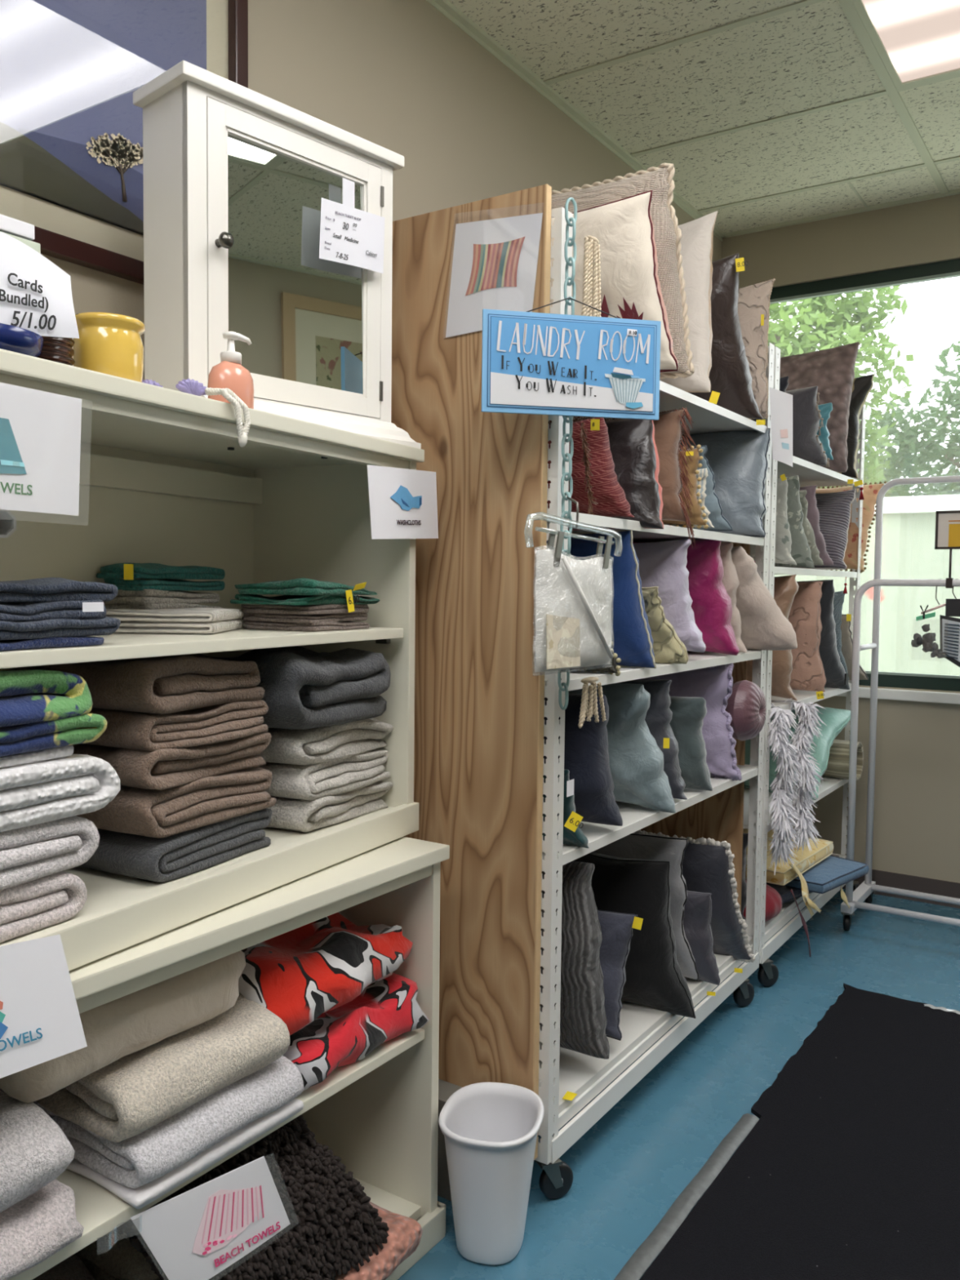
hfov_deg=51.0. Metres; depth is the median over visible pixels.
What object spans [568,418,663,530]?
cushion
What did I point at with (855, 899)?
rack
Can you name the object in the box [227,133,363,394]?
mirror
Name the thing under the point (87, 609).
hand towel
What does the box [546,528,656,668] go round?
cushion
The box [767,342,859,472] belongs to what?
cushion
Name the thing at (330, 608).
washcloth
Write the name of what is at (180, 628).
washcloth
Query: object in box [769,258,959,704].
window
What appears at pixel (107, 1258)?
bath mat
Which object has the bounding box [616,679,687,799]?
cushion
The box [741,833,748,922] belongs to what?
cushion
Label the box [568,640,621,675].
sachet
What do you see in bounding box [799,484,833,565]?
cushion
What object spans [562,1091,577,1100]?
price tag
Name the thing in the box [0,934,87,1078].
sign
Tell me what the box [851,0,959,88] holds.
ceiling light
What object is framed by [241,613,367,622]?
washcloth
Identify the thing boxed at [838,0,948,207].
trim
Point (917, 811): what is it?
wall
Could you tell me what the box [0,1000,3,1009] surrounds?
towel
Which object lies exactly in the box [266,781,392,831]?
bath towel
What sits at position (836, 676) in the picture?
cushion
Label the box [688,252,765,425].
cushion
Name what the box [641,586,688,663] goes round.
cushion
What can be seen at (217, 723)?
bath towel
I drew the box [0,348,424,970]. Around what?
shelving unit
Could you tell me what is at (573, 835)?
cushion
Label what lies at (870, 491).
cushion
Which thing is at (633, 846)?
cushion
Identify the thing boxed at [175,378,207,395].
soap
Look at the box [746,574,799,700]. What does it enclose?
cushion
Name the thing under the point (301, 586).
washcloth
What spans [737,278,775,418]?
cushion
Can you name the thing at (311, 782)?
bath towel
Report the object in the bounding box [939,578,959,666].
pack
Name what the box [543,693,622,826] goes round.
cushion
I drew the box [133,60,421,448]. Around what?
medicine cabinet
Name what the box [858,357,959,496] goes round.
tree
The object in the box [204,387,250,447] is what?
rope
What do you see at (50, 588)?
hand towel
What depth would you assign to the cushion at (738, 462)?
2.90 m
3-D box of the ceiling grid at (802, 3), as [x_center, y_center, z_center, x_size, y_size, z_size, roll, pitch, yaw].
[0.591,-1.556,0.939,2.980,0.005,5.524,3,4,34]
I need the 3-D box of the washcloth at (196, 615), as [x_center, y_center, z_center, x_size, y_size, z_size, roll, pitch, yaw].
[-0.512,-0.044,1.692,0.186,0.021,0.217,1,3,0]
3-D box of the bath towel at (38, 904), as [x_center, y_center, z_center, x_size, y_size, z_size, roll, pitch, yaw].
[-0.725,0.323,1.203,0.311,0.070,0.379,2,4,28]
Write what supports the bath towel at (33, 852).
on the bath towel at (38, 904)
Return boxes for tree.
[767,285,913,497]
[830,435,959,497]
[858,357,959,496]
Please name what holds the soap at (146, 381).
on the shelving unit at (166, 478)
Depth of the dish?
1.14 m
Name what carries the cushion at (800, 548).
on the shelving rack at (809, 473)
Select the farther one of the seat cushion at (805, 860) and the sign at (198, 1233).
the seat cushion at (805, 860)
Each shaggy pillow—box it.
[767,702,804,875]
[770,697,826,853]
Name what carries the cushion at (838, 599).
on the shelving rack at (809, 473)
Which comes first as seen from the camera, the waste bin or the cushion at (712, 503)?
the waste bin
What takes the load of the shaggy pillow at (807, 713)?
hanging from the shelving rack at (809, 473)
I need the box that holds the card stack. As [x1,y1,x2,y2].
[0,213,40,253]
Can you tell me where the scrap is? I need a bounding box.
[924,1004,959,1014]
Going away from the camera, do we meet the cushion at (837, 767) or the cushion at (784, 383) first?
the cushion at (784, 383)
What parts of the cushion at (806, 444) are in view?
tassel trim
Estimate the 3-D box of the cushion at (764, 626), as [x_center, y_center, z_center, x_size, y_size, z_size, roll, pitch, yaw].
[0.704,-0.124,3.001,0.264,0.306,0.400,-2,4,-40]
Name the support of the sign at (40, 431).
attached to the shelving unit at (166, 478)
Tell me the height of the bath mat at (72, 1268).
0.205 m
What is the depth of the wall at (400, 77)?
2.54 m
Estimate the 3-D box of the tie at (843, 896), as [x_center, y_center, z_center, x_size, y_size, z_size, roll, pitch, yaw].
[1.250,0.873,3.438,0.016,0.108,0.112,4,4,43]
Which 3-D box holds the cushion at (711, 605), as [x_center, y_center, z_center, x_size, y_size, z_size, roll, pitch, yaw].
[0.516,-0.124,2.824,0.429,0.318,0.184,3,4,34]
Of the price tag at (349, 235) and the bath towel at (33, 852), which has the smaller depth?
the bath towel at (33, 852)
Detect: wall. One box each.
[40,0,721,379]
[721,194,959,883]
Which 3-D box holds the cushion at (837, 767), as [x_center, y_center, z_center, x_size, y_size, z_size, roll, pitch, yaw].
[1.302,0.451,3.940,0.379,0.154,0.161,3,4,41]
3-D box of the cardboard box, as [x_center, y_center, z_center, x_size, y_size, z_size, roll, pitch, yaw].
[-0.102,1.021,2.087,0.200,0.200,0.075,3,4,34]
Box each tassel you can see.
[843,582,847,593]
[858,484,864,500]
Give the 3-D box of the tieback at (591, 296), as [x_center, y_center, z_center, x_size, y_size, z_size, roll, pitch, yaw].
[0.221,-0.666,1.964,0.026,0.241,0.073,2,4,28]
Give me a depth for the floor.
2.46 m
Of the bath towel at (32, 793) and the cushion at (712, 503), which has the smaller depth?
the bath towel at (32, 793)
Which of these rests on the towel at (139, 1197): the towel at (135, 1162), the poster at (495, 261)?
the towel at (135, 1162)
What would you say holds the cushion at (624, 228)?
on the shelving rack at (480, 748)
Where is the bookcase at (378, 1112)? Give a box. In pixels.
[8,836,449,1279]
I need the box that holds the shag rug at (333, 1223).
[113,1115,392,1279]
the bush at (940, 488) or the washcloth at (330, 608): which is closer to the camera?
the washcloth at (330, 608)
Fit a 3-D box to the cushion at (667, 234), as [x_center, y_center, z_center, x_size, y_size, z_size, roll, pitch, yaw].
[0.291,-0.891,2.538,0.503,0.484,0.201,3,4,34]
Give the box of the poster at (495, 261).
[445,213,542,337]
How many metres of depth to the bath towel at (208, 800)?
1.47 m
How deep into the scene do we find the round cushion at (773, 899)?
3.13 m
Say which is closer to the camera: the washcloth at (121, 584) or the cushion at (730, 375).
the washcloth at (121, 584)
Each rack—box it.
[391,183,774,1199]
[742,346,866,986]
[840,475,959,930]
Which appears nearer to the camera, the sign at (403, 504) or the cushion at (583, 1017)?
the sign at (403, 504)
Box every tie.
[788,860,814,917]
[790,888,810,957]
[803,894,822,913]
[840,885,849,909]
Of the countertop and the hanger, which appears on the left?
the countertop
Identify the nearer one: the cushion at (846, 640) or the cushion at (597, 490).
the cushion at (597, 490)
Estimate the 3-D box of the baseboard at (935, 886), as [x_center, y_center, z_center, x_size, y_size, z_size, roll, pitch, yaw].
[2.265,1.012,3.639,3.020,0.098,0.008,3,4,34]
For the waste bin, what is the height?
0.253 m
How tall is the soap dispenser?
0.113 m
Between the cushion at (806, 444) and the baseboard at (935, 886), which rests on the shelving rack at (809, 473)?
the cushion at (806, 444)
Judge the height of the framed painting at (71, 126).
0.940 m
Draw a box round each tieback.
[577,676,606,728]
[581,235,601,316]
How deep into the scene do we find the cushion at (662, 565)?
2.50 m
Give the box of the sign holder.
[934,510,959,588]
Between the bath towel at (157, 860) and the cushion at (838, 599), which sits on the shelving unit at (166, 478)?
the bath towel at (157, 860)
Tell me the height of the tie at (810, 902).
0.089 m
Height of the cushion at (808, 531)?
0.246 m
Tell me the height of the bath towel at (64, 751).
0.018 m
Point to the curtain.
(573, 598)
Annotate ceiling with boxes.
[448,0,959,233]
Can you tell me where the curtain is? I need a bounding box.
[532,549,613,672]
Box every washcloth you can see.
[96,562,225,579]
[102,589,219,604]
[103,577,225,591]
[104,603,222,609]
[106,607,244,622]
[113,618,243,634]
[230,588,379,604]
[234,577,377,612]
[240,604,368,614]
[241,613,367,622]
[243,621,369,631]
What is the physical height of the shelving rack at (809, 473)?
1.944 m
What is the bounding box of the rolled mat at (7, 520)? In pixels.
[0,509,16,537]
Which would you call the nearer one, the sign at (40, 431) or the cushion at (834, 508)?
the sign at (40, 431)
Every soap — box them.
[142,379,162,386]
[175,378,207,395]
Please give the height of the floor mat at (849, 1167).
0.012 m
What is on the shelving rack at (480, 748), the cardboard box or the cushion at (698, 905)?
the cushion at (698, 905)
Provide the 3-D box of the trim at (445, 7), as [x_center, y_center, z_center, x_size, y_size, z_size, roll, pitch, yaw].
[0.398,-1.532,0.651,3.020,0.024,6.845,3,4,34]
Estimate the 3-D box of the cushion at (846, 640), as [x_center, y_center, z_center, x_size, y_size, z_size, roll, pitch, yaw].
[1.270,0.022,3.890,0.396,0.266,0.290,3,4,34]
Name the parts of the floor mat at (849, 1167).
edge strip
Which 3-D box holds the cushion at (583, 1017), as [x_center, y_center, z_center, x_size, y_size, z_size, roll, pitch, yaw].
[0.087,0.675,2.239,0.429,0.424,0.183,3,4,34]
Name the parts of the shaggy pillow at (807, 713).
cord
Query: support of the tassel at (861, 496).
hanging from the shelving rack at (809, 473)
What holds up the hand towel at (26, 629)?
on the hand towel at (55, 642)
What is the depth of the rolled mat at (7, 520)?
1.18 m
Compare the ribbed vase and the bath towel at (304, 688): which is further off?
the bath towel at (304, 688)
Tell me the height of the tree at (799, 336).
5.429 m
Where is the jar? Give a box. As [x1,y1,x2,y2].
[72,311,145,382]
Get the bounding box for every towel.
[0,577,118,602]
[0,599,106,621]
[0,616,120,639]
[0,635,104,650]
[0,668,92,727]
[0,713,106,756]
[0,744,73,768]
[0,754,119,832]
[0,815,99,890]
[0,871,86,942]
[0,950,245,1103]
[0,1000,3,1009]
[0,1088,75,1212]
[0,1178,84,1279]
[15,653,264,714]
[32,1055,303,1188]
[35,993,289,1142]
[66,1098,303,1208]
[72,732,271,790]
[75,766,276,837]
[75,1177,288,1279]
[78,808,271,882]
[83,699,268,751]
[213,645,391,728]
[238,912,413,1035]
[257,718,393,764]
[258,749,391,800]
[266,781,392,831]
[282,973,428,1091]
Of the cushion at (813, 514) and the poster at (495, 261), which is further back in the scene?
the cushion at (813, 514)
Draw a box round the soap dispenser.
[207,331,253,408]
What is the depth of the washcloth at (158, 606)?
1.71 m
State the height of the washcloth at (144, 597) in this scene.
0.026 m
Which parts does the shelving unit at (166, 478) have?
panel, rail, panel, shelf, rail, panel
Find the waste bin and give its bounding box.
[438,1081,544,1265]
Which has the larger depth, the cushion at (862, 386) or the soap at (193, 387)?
the cushion at (862, 386)
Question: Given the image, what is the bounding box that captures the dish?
[0,323,44,357]
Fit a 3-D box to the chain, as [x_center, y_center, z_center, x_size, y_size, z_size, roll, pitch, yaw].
[0.163,-0.342,1.887,0.021,0.953,0.023,1,3,12]
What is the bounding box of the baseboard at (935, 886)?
[842,869,959,908]
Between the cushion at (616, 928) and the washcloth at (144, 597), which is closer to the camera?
the washcloth at (144, 597)
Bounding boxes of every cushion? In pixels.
[539,860,609,1058]
[542,768,588,848]
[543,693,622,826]
[546,416,634,517]
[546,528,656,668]
[549,407,695,548]
[550,190,678,372]
[551,162,694,378]
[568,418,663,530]
[568,683,675,813]
[573,852,695,1018]
[591,833,698,980]
[597,909,643,1040]
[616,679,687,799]
[632,538,706,652]
[632,538,739,655]
[632,829,755,973]
[635,662,742,780]
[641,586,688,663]
[659,211,719,404]
[661,444,708,528]
[663,467,714,528]
[669,696,712,791]
[680,427,770,537]
[680,444,733,530]
[683,890,719,995]
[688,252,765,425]
[720,542,746,652]
[724,680,766,741]
[730,546,797,650]
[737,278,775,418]
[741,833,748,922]
[742,828,833,885]
[743,879,782,921]
[744,706,850,799]
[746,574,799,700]
[750,375,788,421]
[750,474,796,564]
[765,882,812,903]
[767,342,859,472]
[774,475,814,568]
[774,479,856,569]
[784,854,869,893]
[786,386,829,466]
[788,581,826,699]
[796,579,849,689]
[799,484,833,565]
[799,489,823,565]
[815,480,887,573]
[816,402,833,459]
[822,737,864,781]
[832,590,848,679]
[839,373,873,486]
[840,613,868,679]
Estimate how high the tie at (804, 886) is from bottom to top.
0.203 m
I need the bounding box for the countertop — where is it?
[0,348,424,469]
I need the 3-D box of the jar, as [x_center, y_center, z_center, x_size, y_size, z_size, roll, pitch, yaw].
[-0.493,-0.379,1.336,0.093,0.087,0.093,3,4,34]
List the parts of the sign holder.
frame, stem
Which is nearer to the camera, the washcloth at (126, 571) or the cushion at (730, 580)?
the washcloth at (126, 571)
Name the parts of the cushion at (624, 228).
panel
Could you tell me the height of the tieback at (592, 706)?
0.095 m
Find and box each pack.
[911,578,945,658]
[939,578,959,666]
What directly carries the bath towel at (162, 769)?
on the bath towel at (208, 800)
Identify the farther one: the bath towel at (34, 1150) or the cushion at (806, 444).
the cushion at (806, 444)
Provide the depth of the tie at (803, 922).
3.32 m
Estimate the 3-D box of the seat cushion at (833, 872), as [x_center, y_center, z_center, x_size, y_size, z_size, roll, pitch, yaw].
[1.090,0.790,3.608,0.558,0.055,0.501,3,4,41]
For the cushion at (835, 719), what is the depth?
3.65 m
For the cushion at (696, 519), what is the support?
on the shelving rack at (480, 748)
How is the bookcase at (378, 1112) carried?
on the floor
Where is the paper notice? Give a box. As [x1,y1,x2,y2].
[769,387,792,466]
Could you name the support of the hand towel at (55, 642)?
on the shelving unit at (166, 478)
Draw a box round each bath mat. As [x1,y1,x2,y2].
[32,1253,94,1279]
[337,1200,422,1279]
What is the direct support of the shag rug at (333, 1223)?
on the bath mat at (406, 1233)
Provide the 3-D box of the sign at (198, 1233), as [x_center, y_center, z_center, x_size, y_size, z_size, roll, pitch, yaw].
[-0.369,0.828,1.433,0.023,0.160,0.301,3,4,34]
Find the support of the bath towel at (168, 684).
on the bath towel at (217, 723)
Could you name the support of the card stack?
on the dish
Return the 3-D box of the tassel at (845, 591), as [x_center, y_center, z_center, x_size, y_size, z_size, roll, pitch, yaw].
[1.318,-0.197,3.627,0.017,0.061,0.014,0,3,-10]
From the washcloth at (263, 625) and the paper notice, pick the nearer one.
the washcloth at (263, 625)
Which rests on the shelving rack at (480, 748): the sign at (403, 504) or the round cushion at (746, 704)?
the round cushion at (746, 704)
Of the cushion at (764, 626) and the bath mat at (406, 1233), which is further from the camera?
the cushion at (764, 626)
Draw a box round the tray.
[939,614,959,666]
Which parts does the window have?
sill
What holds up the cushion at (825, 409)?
on the shelving rack at (809, 473)
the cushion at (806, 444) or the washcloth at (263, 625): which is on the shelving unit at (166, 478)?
the washcloth at (263, 625)
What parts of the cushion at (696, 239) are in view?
panel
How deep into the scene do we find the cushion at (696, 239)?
2.53 m
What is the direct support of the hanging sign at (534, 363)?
hanging from the chain
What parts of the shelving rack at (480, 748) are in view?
panel, post, shelf, shelf, shelf, rail, shelf, divider panel, post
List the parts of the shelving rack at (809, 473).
post, shelf, rail, shelf, shelf, shelf, post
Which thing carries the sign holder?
attached to the rack at (855, 899)
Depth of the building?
7.51 m
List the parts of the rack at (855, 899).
rail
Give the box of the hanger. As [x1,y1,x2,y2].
[524,491,622,568]
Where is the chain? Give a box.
[557,197,577,710]
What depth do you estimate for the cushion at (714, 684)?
2.78 m
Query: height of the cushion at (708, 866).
0.385 m
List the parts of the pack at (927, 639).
pink hanger arm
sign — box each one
[0,231,79,338]
[0,382,81,515]
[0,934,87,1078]
[129,1155,290,1279]
[366,464,438,539]
[481,297,661,420]
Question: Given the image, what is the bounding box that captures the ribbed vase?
[36,335,75,365]
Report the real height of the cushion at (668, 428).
0.336 m
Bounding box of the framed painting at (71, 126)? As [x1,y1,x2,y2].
[0,0,248,284]
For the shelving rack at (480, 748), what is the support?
on the floor
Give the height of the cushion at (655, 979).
0.403 m
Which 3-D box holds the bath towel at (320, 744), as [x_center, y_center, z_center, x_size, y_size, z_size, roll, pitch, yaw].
[-0.356,0.170,1.883,0.296,0.076,0.294,2,4,28]
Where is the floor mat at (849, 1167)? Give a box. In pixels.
[613,982,959,1279]
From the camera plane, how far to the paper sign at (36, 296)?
1.17 m
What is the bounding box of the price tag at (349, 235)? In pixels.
[319,177,384,273]
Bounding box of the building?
[774,493,959,675]
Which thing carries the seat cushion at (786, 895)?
on the shelving rack at (809, 473)
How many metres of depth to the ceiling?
3.10 m
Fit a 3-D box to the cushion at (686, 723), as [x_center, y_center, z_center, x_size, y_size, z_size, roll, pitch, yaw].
[0.443,0.263,2.689,0.359,0.248,0.139,3,4,34]
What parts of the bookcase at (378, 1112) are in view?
shelf, rail, panel, panel, panel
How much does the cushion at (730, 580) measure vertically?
0.308 m
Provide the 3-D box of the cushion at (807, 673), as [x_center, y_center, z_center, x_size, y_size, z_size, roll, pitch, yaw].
[1.038,-0.008,3.557,0.429,0.396,0.155,3,4,41]
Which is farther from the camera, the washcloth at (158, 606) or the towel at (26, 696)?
the washcloth at (158, 606)
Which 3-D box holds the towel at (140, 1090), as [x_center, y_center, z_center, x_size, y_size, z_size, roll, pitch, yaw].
[-0.506,0.607,1.525,0.351,0.092,0.321,3,4,34]
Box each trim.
[426,0,959,241]
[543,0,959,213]
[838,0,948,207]
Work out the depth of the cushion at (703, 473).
2.54 m
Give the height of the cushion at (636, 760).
0.310 m
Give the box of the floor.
[397,888,959,1279]
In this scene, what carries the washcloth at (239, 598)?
on the washcloth at (330, 608)
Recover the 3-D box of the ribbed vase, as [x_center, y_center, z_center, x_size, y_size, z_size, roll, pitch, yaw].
[-0.549,-0.364,1.254,0.082,0.064,0.082,3,4,34]
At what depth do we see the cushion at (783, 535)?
3.15 m
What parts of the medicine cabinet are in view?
knob, panel, door, moulding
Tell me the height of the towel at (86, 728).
0.043 m
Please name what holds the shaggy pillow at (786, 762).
hanging from the shelving rack at (809, 473)
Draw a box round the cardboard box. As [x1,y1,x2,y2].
[437,1079,462,1200]
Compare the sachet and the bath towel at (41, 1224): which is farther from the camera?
the sachet
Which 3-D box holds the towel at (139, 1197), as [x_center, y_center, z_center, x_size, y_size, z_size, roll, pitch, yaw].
[-0.491,0.725,1.534,0.318,0.020,0.320,3,4,34]

